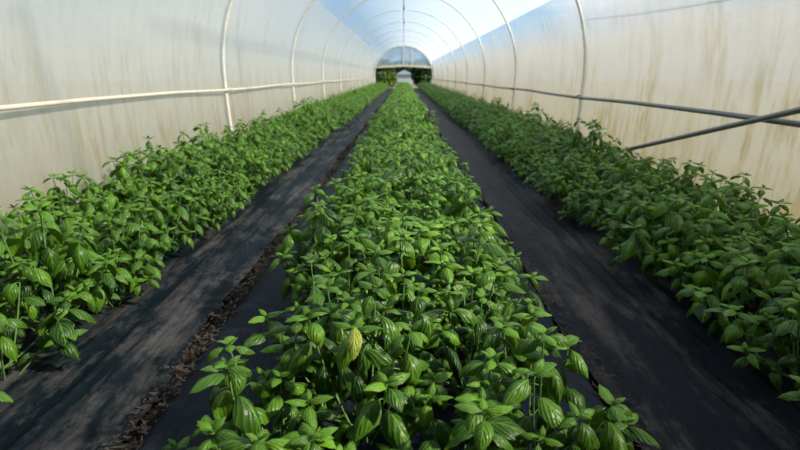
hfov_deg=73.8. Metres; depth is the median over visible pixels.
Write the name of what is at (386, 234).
basil plant
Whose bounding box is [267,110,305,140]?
basil plant
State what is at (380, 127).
basil plant
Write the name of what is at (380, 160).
basil plant
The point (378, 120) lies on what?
basil plant
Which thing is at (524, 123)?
basil plant
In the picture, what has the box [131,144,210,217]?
basil plant
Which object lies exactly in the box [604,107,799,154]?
diagonal brace
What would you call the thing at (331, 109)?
basil plant
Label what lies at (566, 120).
basil plant
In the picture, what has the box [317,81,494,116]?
foliage
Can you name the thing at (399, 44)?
hoop
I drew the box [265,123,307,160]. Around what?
basil plant
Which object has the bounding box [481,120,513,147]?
basil plant
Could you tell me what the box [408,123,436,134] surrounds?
basil plant
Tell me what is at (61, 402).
sheet
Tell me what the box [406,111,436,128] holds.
basil plant
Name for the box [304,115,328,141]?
basil plant
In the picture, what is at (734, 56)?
wall
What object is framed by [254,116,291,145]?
basil plant
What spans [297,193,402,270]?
basil plant
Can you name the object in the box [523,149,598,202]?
basil plant
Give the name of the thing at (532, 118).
basil plant
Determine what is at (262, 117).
basil plant
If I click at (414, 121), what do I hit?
basil plant
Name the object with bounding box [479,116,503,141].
basil plant
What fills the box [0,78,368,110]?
rail
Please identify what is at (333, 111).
basil plant
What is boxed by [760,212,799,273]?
basil plant
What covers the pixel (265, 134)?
basil plant
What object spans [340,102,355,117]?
basil plant
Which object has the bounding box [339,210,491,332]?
basil plant
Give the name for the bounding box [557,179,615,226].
basil plant
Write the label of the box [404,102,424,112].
basil plant
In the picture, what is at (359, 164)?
basil plant
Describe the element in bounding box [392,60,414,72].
tree
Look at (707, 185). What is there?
basil plant
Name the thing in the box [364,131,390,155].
basil plant
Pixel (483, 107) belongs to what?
basil plant
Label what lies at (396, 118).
basil plant
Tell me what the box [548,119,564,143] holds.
basil plant
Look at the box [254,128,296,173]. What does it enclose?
basil plant
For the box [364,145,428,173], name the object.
basil plant
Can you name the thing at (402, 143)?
basil plant
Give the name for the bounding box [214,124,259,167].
basil plant
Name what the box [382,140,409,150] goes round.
basil plant
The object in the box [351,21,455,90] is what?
hoop
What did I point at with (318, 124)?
basil plant
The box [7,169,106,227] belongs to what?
basil plant
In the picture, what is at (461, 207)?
basil plant
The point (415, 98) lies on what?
basil plant
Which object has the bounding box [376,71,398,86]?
tree
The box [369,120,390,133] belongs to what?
basil plant
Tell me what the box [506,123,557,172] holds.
basil plant
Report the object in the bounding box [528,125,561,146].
basil plant
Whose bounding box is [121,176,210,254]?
basil plant
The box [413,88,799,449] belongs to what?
sheet
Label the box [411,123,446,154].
basil plant
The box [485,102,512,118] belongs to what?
basil plant
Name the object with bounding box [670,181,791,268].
basil plant
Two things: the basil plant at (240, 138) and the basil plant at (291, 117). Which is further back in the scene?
the basil plant at (291, 117)
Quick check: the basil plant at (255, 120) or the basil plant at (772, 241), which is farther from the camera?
the basil plant at (255, 120)
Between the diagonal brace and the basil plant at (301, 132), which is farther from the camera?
the basil plant at (301, 132)
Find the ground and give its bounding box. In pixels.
[77,81,431,221]
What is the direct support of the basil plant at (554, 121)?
on the sheet at (684, 382)
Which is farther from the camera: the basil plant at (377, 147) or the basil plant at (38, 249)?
the basil plant at (377, 147)
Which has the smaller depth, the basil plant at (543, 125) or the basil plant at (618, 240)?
the basil plant at (618, 240)
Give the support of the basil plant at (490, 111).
on the sheet at (684, 382)
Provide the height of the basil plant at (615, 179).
0.532 m
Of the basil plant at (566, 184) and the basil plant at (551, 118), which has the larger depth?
the basil plant at (551, 118)
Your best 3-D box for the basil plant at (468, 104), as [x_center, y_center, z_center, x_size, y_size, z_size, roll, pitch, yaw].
[1.549,-2.445,11.825,0.587,0.483,0.622,-13,20,-39]
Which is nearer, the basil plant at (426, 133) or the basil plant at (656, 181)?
the basil plant at (656, 181)
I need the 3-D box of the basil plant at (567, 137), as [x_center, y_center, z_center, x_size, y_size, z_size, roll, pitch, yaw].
[1.802,-0.871,6.034,0.636,0.584,0.598,9,18,30]
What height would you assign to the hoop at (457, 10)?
3.639 m
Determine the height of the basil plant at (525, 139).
0.432 m
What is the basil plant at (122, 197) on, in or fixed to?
on the sheet at (61, 402)
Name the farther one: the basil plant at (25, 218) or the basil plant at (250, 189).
the basil plant at (250, 189)
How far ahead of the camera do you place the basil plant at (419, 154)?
4.28 m
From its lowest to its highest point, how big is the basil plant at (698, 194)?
0.438 m
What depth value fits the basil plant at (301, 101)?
9.90 m
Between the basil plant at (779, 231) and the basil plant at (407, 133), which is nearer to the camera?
the basil plant at (779, 231)
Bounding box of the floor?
[115,89,641,449]
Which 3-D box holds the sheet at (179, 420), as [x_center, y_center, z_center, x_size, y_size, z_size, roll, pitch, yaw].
[0.092,-5.245,22.624,1.504,0.076,51.600,0,16,0]
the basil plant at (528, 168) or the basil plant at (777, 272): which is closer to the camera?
the basil plant at (777, 272)
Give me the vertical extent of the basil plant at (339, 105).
0.616 m
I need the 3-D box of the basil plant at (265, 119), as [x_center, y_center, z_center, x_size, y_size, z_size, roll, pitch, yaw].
[-2.101,-1.510,8.329,0.580,0.572,0.558,9,18,30]
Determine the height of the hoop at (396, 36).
3.639 m
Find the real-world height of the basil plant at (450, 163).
0.470 m
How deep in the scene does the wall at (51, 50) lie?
5.21 m
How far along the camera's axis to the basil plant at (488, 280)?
2.03 m
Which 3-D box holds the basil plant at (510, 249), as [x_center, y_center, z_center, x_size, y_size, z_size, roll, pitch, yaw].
[0.298,0.123,2.781,0.517,0.372,0.480,-2,16,-8]
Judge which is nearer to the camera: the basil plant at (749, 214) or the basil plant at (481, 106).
the basil plant at (749, 214)
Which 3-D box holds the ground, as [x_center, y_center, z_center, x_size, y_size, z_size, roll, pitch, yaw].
[0.295,-10.920,43.673,140.000,0.240,170.000,0,16,0]
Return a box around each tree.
[374,59,395,82]
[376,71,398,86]
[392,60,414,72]
[409,59,433,85]
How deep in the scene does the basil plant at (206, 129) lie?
6.05 m
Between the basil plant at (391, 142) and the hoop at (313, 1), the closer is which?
the basil plant at (391, 142)
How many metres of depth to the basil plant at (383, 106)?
10.10 m
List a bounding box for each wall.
[0,0,379,225]
[433,0,799,237]
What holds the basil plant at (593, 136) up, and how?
on the sheet at (684, 382)
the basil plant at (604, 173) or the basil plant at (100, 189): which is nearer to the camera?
the basil plant at (100, 189)
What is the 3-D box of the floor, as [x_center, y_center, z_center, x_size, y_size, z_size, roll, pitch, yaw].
[0.152,-5.185,22.640,5.080,0.024,51.600,0,16,0]
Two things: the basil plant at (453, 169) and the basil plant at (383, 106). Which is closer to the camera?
the basil plant at (453, 169)
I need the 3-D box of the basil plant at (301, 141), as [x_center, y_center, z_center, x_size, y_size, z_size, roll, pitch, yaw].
[-1.389,-1.026,6.998,0.433,0.351,0.417,12,20,37]
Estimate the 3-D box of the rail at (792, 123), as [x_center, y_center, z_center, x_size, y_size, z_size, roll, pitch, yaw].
[2.698,-5.972,22.402,0.066,0.064,51.200,0,16,0]
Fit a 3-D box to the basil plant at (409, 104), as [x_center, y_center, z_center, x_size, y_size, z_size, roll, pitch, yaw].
[0.075,-1.736,8.878,0.610,0.667,0.649,4,16,12]
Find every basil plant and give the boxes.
[0,192,127,332]
[0,205,49,254]
[0,210,108,309]
[0,237,55,311]
[0,257,96,380]
[0,391,12,402]
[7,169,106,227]
[10,196,87,259]
[27,208,135,265]
[60,195,179,284]
[65,161,161,248]
[68,248,158,307]
[79,189,119,215]
[95,147,178,200]
[104,180,169,219]
[116,135,195,194]
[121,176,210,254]
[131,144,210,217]
[141,151,207,182]
[149,149,218,208]
[150,175,236,237]
[161,355,359,449]
[164,149,226,185]
[173,124,222,159]
[182,168,247,223]
[183,136,250,184]
[188,136,237,161]
[189,122,234,153]
[190,318,376,449]
[202,140,241,177]
[205,154,259,197]
[211,170,252,203]
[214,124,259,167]
[216,119,266,160]
[220,143,278,193]
[221,120,259,139]
[232,122,278,148]
[234,145,273,182]
[242,119,266,139]
[243,253,420,410]
[247,113,271,135]
[250,110,279,131]
[250,139,288,177]
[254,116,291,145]
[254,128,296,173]
[259,277,452,448]
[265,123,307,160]
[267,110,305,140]
[269,184,387,301]
[271,137,296,167]
[274,109,307,132]
[276,101,310,131]
[278,126,316,155]
[283,231,396,333]
[289,136,310,158]
[292,98,319,118]
[295,115,328,141]
[296,102,318,124]
[297,120,321,144]
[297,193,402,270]
[299,128,318,151]
[302,100,328,115]
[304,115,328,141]
[311,106,338,133]
[312,116,328,135]
[313,100,330,113]
[317,110,335,133]
[319,97,331,109]
[321,111,335,123]
[325,160,404,221]
[325,174,407,238]
[327,98,351,123]
[327,109,339,129]
[328,246,463,365]
[329,107,347,124]
[331,170,396,207]
[333,110,347,126]
[338,204,451,292]
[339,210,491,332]
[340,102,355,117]
[340,144,397,190]
[346,158,384,177]
[349,143,384,170]
[350,123,393,157]
[356,127,391,148]
[358,142,395,171]
[361,117,397,140]
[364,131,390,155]
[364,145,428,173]
[365,108,395,132]
[366,196,431,249]
[369,106,389,122]
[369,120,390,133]
[370,104,392,118]
[372,106,399,120]
[373,105,417,136]
[373,139,434,169]
[373,151,440,217]
[375,162,420,211]
[376,148,429,190]
[376,347,563,449]
[380,121,420,145]
[380,198,432,239]
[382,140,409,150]
[382,142,416,159]
[387,118,412,134]
[388,128,417,149]
[389,173,480,229]
[392,100,421,122]
[402,139,457,171]
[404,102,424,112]
[405,206,521,306]
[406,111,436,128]
[407,94,425,111]
[407,176,507,253]
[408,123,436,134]
[409,132,454,159]
[410,113,440,143]
[410,276,548,396]
[411,105,440,134]
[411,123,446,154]
[412,97,427,113]
[413,122,439,142]
[415,128,447,150]
[415,163,481,215]
[416,149,468,188]
[416,239,548,360]
[417,146,463,177]
[424,215,513,282]
[427,169,477,198]
[450,97,475,120]
[454,97,474,118]
[454,303,660,449]
[455,104,479,119]
[458,99,478,124]
[461,111,472,127]
[463,103,483,126]
[468,104,496,132]
[468,114,495,136]
[472,112,492,130]
[476,108,505,140]
[478,112,511,144]
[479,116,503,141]
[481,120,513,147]
[483,114,526,157]
[484,97,511,115]
[485,97,515,120]
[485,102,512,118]
[485,106,512,119]
[485,125,523,151]
[491,132,534,161]
[497,134,539,167]
[506,112,521,124]
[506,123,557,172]
[510,144,551,177]
[512,102,547,138]
[513,107,524,122]
[518,116,562,148]
[521,113,540,128]
[521,147,563,181]
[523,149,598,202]
[526,122,574,150]
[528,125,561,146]
[531,114,557,129]
[535,123,585,157]
[537,158,577,183]
[538,118,560,134]
[540,138,584,170]
[543,161,611,209]
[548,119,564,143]
[555,120,584,144]
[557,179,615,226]
[558,117,614,171]
[567,144,623,182]
[578,132,622,166]
[582,159,636,196]
[582,181,668,240]
[595,156,650,200]
[597,184,689,256]
[598,148,681,209]
[604,146,657,172]
[610,188,744,278]
[617,156,699,229]
[642,156,676,189]
[655,223,759,297]
[658,185,741,247]
[661,162,710,190]
[663,169,740,219]
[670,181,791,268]
[675,231,799,343]
[688,172,793,229]
[704,275,799,389]
[709,226,799,301]
[725,206,790,242]
[746,215,799,298]
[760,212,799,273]
[777,375,799,401]
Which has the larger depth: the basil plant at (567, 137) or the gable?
the gable
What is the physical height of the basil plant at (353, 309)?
0.490 m
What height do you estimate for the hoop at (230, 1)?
3.639 m
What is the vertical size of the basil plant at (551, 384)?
0.446 m
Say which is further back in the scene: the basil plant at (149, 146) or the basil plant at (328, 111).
the basil plant at (328, 111)
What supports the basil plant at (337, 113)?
on the sheet at (61, 402)
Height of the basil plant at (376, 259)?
0.464 m
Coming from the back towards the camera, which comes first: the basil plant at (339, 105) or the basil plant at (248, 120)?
the basil plant at (339, 105)
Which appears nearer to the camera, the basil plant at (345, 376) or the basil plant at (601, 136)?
the basil plant at (345, 376)
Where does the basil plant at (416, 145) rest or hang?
on the sheet at (179, 420)
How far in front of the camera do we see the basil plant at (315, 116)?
9.14 m
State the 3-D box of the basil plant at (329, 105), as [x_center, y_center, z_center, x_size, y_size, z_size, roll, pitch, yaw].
[-1.817,-2.727,12.630,0.618,0.592,0.570,-11,19,-35]
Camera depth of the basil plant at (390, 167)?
3.90 m
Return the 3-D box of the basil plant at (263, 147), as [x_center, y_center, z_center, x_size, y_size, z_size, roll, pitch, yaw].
[-1.455,-0.573,5.298,0.381,0.406,0.464,1,16,2]
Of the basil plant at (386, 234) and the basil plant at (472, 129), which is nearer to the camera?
the basil plant at (386, 234)
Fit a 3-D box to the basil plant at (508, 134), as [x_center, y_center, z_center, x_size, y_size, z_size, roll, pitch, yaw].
[1.437,-1.169,7.339,0.596,0.453,0.586,7,17,25]
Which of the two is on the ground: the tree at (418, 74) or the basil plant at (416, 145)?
the tree at (418, 74)
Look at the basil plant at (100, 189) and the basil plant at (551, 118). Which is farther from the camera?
the basil plant at (551, 118)
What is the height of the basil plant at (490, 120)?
0.574 m
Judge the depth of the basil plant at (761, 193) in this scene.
3.39 m
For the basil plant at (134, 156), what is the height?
0.559 m
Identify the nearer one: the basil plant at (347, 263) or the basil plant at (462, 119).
the basil plant at (347, 263)
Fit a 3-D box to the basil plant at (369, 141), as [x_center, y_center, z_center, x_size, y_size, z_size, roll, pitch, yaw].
[-0.310,-0.876,6.021,0.554,0.553,0.561,-6,17,-21]
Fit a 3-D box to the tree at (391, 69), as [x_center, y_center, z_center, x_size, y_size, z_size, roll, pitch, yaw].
[-1.720,-16.349,57.732,2.696,3.102,2.692,-2,16,-7]
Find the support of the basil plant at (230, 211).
on the sheet at (61, 402)
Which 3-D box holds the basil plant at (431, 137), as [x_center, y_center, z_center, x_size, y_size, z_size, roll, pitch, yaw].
[0.312,-0.788,5.875,0.521,0.462,0.560,-11,19,-35]
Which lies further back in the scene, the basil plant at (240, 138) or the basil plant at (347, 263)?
the basil plant at (240, 138)
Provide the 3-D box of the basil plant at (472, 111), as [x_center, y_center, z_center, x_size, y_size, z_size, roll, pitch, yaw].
[1.468,-2.127,10.787,0.423,0.430,0.496,-1,16,-4]
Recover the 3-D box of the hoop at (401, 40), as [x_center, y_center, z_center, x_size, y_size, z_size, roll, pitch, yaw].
[0.278,-12.114,40.534,5.244,3.639,0.046,0,16,0]
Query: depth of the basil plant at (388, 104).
10.46 m
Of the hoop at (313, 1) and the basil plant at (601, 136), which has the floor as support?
the hoop at (313, 1)
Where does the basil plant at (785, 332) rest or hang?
on the sheet at (684, 382)
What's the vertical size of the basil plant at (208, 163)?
0.467 m
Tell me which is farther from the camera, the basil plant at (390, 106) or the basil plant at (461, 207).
the basil plant at (390, 106)
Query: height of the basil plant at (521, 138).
0.417 m
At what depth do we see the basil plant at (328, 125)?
9.79 m
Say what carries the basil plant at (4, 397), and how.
on the sheet at (61, 402)
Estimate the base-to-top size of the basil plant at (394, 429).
0.490 m
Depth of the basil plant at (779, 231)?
2.36 m
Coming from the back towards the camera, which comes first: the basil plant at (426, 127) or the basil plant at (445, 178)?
the basil plant at (426, 127)
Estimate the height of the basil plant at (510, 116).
0.513 m
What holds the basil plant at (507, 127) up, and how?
on the sheet at (684, 382)
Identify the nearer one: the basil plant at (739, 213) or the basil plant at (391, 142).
the basil plant at (739, 213)
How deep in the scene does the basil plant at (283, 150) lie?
6.31 m
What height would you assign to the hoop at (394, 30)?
3.639 m
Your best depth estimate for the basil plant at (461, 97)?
12.25 m
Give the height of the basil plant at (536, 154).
0.369 m
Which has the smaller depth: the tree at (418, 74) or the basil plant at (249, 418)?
the basil plant at (249, 418)
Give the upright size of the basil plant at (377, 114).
0.599 m
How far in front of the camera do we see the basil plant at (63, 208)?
3.10 m
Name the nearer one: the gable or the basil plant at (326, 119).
the basil plant at (326, 119)
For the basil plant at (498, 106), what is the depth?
9.54 m
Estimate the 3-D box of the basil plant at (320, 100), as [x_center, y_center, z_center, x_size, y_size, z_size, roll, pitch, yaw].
[-1.678,-2.332,11.209,0.543,0.608,0.536,-10,19,-32]
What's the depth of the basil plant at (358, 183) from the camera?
3.41 m
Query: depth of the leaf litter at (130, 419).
2.03 m
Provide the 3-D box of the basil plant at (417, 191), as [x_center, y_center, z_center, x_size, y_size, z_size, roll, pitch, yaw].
[0.241,-0.129,3.506,0.572,0.467,0.603,3,16,12]
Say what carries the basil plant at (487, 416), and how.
on the sheet at (179, 420)
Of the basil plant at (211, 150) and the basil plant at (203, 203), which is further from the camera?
the basil plant at (211, 150)
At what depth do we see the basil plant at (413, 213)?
2.97 m
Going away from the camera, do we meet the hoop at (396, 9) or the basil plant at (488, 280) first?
the basil plant at (488, 280)
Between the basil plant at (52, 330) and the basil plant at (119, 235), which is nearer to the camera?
the basil plant at (52, 330)
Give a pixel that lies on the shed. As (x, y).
(404, 75)
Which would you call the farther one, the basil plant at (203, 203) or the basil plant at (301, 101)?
the basil plant at (301, 101)
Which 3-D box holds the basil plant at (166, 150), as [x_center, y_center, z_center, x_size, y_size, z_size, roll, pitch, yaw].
[-1.783,-0.365,4.366,0.526,0.512,0.666,-8,17,-26]
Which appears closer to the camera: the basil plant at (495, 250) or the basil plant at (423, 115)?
the basil plant at (495, 250)
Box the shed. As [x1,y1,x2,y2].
[396,70,412,83]
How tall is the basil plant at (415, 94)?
0.632 m
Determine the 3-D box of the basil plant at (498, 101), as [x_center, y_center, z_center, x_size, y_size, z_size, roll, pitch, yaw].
[1.847,-2.095,10.204,0.665,0.698,0.568,-9,18,-29]
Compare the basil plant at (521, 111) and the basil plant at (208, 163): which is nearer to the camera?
the basil plant at (208, 163)
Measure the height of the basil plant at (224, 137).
0.620 m
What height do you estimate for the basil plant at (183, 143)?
0.609 m
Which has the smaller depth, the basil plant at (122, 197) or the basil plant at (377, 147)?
the basil plant at (122, 197)
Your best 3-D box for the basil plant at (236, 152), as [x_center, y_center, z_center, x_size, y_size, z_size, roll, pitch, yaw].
[-1.780,-0.648,5.439,0.578,0.478,0.623,6,17,20]
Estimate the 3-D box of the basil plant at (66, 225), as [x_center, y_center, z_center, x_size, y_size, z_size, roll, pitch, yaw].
[-1.822,0.144,2.619,0.683,0.477,0.656,-5,16,-17]
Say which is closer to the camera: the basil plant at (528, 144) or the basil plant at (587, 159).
the basil plant at (587, 159)
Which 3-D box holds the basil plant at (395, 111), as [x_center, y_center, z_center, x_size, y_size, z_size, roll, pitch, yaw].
[-0.038,-1.341,7.467,0.547,0.674,0.641,7,17,23]
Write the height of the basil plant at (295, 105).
0.674 m
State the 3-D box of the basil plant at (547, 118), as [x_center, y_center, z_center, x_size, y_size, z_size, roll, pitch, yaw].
[2.162,-1.444,8.200,0.496,0.515,0.528,10,19,33]
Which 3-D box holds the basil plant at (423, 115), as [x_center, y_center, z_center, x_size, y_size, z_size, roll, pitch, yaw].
[0.353,-1.536,8.223,0.557,0.631,0.604,4,16,14]
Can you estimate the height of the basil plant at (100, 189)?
0.296 m
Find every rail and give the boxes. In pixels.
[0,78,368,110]
[433,79,799,127]
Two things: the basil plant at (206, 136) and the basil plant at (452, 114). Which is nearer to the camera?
the basil plant at (206, 136)
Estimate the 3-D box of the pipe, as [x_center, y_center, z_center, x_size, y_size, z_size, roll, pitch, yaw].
[0.180,-9.543,25.261,0.074,0.263,43.800,0,16,0]
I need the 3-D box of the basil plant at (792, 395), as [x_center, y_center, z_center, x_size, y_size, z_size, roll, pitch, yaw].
[1.399,0.516,1.429,0.464,0.395,0.524,-3,16,-9]
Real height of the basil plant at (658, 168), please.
0.433 m
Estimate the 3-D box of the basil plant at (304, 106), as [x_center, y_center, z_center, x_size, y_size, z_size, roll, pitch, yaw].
[-1.796,-1.889,9.542,0.680,0.651,0.639,4,16,13]
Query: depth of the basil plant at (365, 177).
3.82 m
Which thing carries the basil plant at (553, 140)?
on the sheet at (684, 382)
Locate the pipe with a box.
[403,0,404,44]
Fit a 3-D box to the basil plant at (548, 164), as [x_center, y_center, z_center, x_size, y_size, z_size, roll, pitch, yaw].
[1.512,-0.440,4.982,0.441,0.312,0.465,-1,16,-2]
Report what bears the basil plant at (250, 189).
on the sheet at (61, 402)
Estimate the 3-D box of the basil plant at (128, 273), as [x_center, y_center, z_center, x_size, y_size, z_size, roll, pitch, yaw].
[-1.391,0.252,2.570,0.400,0.286,0.442,-12,20,-37]
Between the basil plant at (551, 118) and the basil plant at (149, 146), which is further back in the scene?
the basil plant at (551, 118)
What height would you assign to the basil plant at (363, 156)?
0.438 m
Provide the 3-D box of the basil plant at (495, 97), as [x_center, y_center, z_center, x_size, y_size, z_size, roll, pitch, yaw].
[1.943,-2.191,10.548,0.612,0.697,0.620,2,16,7]
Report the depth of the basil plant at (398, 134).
6.41 m
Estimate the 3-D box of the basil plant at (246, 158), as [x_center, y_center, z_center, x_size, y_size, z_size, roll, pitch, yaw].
[-1.389,-0.490,4.862,0.502,0.485,0.527,7,17,25]
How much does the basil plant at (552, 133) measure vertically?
0.545 m
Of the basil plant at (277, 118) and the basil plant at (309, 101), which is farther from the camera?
the basil plant at (309, 101)
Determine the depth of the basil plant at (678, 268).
2.51 m
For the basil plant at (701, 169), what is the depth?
4.19 m
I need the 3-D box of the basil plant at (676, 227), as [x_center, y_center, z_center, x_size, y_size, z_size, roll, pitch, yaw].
[1.447,0.073,2.785,0.645,0.527,0.530,-13,20,-38]
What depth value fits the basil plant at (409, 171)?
3.63 m
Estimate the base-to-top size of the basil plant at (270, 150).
0.421 m
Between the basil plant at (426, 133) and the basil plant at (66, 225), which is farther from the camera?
the basil plant at (426, 133)
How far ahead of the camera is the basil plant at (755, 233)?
2.63 m
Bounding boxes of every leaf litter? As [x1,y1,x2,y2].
[101,142,355,449]
[446,145,657,449]
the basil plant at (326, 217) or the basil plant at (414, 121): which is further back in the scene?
the basil plant at (414, 121)
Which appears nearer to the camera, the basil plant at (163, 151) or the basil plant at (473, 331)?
the basil plant at (473, 331)
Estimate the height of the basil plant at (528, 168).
0.377 m
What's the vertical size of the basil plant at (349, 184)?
0.507 m
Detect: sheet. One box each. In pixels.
[0,88,392,449]
[138,96,612,449]
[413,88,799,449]
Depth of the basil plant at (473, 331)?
1.70 m
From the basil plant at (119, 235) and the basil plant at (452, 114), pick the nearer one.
the basil plant at (119, 235)
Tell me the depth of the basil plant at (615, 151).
5.10 m
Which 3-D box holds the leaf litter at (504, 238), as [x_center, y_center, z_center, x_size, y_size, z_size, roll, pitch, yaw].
[0.755,-0.320,5.086,0.142,0.058,8.000,0,16,0]
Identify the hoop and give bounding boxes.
[221,0,586,135]
[291,0,516,109]
[322,0,484,98]
[340,9,467,92]
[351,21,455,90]
[359,30,447,86]
[365,36,441,85]
[369,40,437,83]
[373,44,433,83]
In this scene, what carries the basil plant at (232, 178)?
on the sheet at (61, 402)
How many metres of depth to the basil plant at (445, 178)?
3.85 m
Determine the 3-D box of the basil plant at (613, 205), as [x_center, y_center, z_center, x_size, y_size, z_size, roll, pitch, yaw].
[1.493,-0.078,3.521,0.506,0.416,0.458,-6,17,-19]
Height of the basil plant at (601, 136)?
0.502 m
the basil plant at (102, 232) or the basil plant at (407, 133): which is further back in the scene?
the basil plant at (407, 133)
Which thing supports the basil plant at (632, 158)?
on the sheet at (684, 382)
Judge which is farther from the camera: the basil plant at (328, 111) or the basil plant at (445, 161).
the basil plant at (328, 111)
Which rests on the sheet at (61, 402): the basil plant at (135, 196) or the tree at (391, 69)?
the basil plant at (135, 196)
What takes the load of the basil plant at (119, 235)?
on the sheet at (61, 402)
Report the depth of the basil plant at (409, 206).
3.27 m
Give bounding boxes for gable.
[374,45,432,82]
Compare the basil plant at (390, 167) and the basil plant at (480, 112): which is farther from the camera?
the basil plant at (480, 112)
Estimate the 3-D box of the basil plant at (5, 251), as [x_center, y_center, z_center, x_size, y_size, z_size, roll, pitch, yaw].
[-1.800,0.226,2.357,0.515,0.458,0.554,14,21,40]
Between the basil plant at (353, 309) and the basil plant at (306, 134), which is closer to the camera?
the basil plant at (353, 309)
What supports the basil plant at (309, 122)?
on the sheet at (61, 402)

